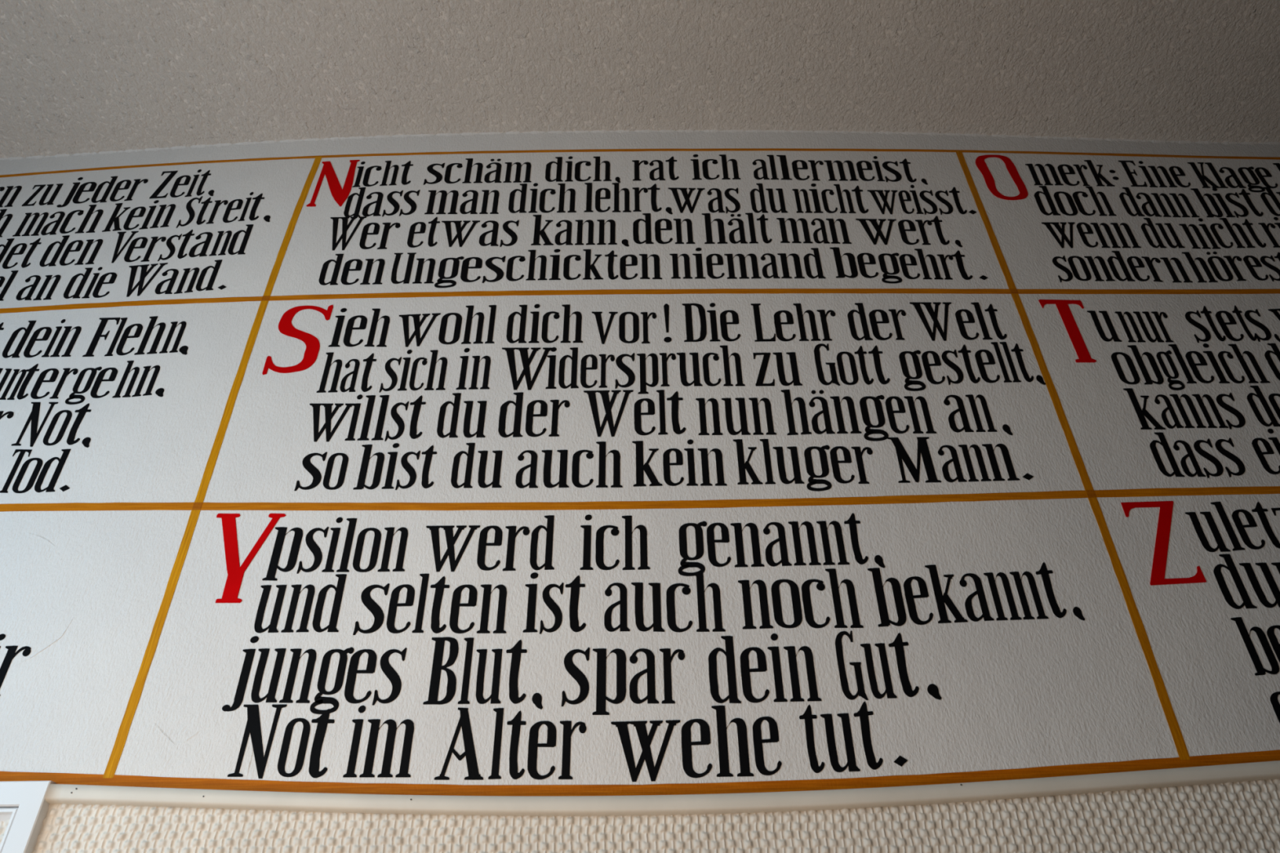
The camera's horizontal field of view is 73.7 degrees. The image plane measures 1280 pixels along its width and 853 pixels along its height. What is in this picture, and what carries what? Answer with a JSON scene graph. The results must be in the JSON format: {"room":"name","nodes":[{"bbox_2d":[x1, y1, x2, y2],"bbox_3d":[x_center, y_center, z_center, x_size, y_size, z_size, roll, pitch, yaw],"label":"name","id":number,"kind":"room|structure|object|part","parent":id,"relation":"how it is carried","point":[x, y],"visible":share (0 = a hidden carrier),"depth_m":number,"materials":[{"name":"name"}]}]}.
{"room":"classroom","nodes":[
{"label":"classroom","id":0,"kind":"room"},
{"bbox_2d":[0,130,1279,852],"bbox_3d":[-0.004,-0.013,1.352,3.400,1.470,0.004,-1,-35,0],"label":"wall","id":1,"kind":"structure","parent":0,"point":[83,590],"depth_m":1.27,"materials":[{"name":"white paint"}]},
{"bbox_2d":[0,634,31,688],"bbox_3d":[-0.862,0.315,1.126,0.101,0.085,0.001,-1,-35,0],"label":"painted verse","id":2,"kind":"object","parent":1,"relation":"attached to","point":[11,654],"visible":1,"depth_m":1.13,"materials":[{"name":"black paint"}]},
{"bbox_2d":[0,781,56,852],"bbox_3d":[-1.144,1.137,0.554,0.886,1.698,0.025,-1,-35,0],"label":"door frame","id":3,"kind":"structure","parent":1,"relation":"in","point":[26,809],"depth_m":1.01,"materials":[{"name":"white paint"}]},
{"bbox_3d":[-1.158,1.150,0.547,0.857,1.670,0.022,-1,-35,0],"label":"moulding","id":4,"kind":"part","parent":3,"relation":"part of","materials":[{"name":"white paint"}]},
{"bbox_2d":[0,315,188,493],"bbox_3d":[-0.934,-0.045,1.378,0.353,0.353,0.001,-1,-35,0],"label":"painted verse","id":5,"kind":"object","parent":1,"relation":"attached to","point":[33,416],"visible":1,"depth_m":1.40,"materials":[{"name":"black paint"}]},
{"bbox_2d":[0,168,270,301],"bbox_3d":[-0.988,-0.367,1.604,0.573,0.353,0.001,-1,-35,0],"label":"painted verse","id":6,"kind":"object","parent":1,"relation":"attached to","point":[144,273],"visible":1,"depth_m":1.59,"materials":[{"name":"black paint"}]},
{"bbox_2d":[102,156,321,777],"bbox_3d":[-0.650,-0.058,1.385,0.029,1.191,0.001,-1,-35,0],"label":"painted stripe","id":7,"kind":"object","parent":1,"relation":"attached to","point":[135,695],"visible":1,"depth_m":1.26,"materials":[{"name":"yellow paint"}]},
{"bbox_2d":[0,750,1279,795],"bbox_3d":[0.002,0.408,1.056,3.400,0.094,0.001,-1,-35,0],"label":"painted stripe","id":8,"kind":"object","parent":1,"relation":"attached to","point":[1273,755],"visible":1,"depth_m":1.04,"materials":[{"name":"orange paint"}]},
{"bbox_2d":[0,486,1279,511],"bbox_3d":[-0.002,0.112,1.264,3.400,0.029,0.001,-1,-35,0],"label":"painted stripe","id":9,"kind":"object","parent":1,"relation":"attached to","point":[1235,490],"visible":1,"depth_m":1.26,"materials":[{"name":"paint"}]},
{"bbox_2d":[0,288,1279,313],"bbox_3d":[-0.007,-0.205,1.484,3.400,0.094,0.001,-1,-35,0],"label":"painted stripe","id":10,"kind":"object","parent":1,"relation":"attached to","point":[908,291],"visible":1,"depth_m":1.50,"materials":[{"name":"paint"}]},
{"bbox_2d":[0,148,1279,177],"bbox_3d":[-0.012,-0.518,1.704,3.400,0.113,0.001,-1,-35,0],"label":"painted stripe","id":11,"kind":"object","parent":1,"relation":"attached to","point":[615,149],"visible":1,"depth_m":1.73,"materials":[{"name":"paint"}]},
{"bbox_2d":[0,129,1279,160],"bbox_3d":[-0.013,-0.577,1.742,3.400,0.092,0.004,-1,-35,0],"label":"trim","id":12,"kind":"structure","parent":1,"relation":"attached to","point":[1163,141],"depth_m":1.76,"materials":[{"name":"white paint"}]},
{"bbox_2d":[306,154,987,288],"bbox_3d":[-0.001,-0.399,1.619,1.282,0.366,0.001,-1,-35,0],"label":"painted verse","id":13,"kind":"object","parent":1,"relation":"attached to","point":[340,195],"visible":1,"depth_m":1.61,"materials":[{"name":"black paint"}]},
{"bbox_2d":[215,513,1084,782],"bbox_3d":[-0.008,0.277,1.148,1.222,0.381,0.001,-1,-35,0],"label":"painted verse","id":14,"kind":"object","parent":1,"relation":"attached to","point":[235,572],"visible":1,"depth_m":1.14,"materials":[{"name":"black paint"}]},
{"bbox_2d":[262,302,1045,491],"bbox_3d":[0.018,-0.060,1.383,1.281,0.390,0.001,-1,-35,0],"label":"painted verse","id":15,"kind":"object","parent":1,"relation":"attached to","point":[286,327],"visible":1,"depth_m":1.37,"materials":[{"name":"black paint"}]},
{"bbox_2d":[44,760,1279,816],"bbox_3d":[0.494,0.413,1.044,2.416,0.101,0.016,-1,-35,0],"label":"trim","id":16,"kind":"structure","parent":1,"relation":"attached to","point":[71,794],"depth_m":1.02,"materials":[{"name":"beige paint"}]},
{"bbox_2d":[955,151,1190,759],"bbox_3d":[0.660,-0.074,1.389,0.028,1.181,0.001,-1,-35,0],"label":"painted stripe","id":17,"kind":"object","parent":1,"relation":"attached to","point":[1178,739],"visible":1,"depth_m":1.27,"materials":[{"name":"paint"}]},
{"bbox_2d":[975,154,1279,282],"bbox_3d":[1.015,-0.404,1.617,0.686,0.360,0.001,-1,-35,0],"label":"painted verse","id":18,"kind":"object","parent":1,"relation":"attached to","point":[980,163],"visible":1,"depth_m":1.62,"materials":[{"name":"black paint"}]},
{"bbox_2d":[1038,299,1279,478],"bbox_3d":[0.951,-0.075,1.388,0.504,0.368,0.001,-1,-35,0],"label":"painted verse","id":19,"kind":"object","parent":1,"relation":"attached to","point":[1079,345],"visible":1,"depth_m":1.40,"materials":[{"name":"black paint"}]},
{"bbox_2d":[1120,501,1279,723],"bbox_3d":[0.857,0.251,1.161,0.296,0.345,0.001,-1,-35,0],"label":"painted verse","id":20,"kind":"object","parent":1,"relation":"attached to","point":[1160,555],"visible":1,"depth_m":1.20,"materials":[{"name":"black paint"}]},
{"bbox_2d":[0,0,1279,158],"bbox_3d":[-0.019,-1.322,0.680,3.400,0.085,2.600,-1,-35,0],"label":"ceiling","id":21,"kind":"structure","parent":0,"point":[77,76],"depth_m":1.63,"materials":[{"name":"paint"}]}
]}

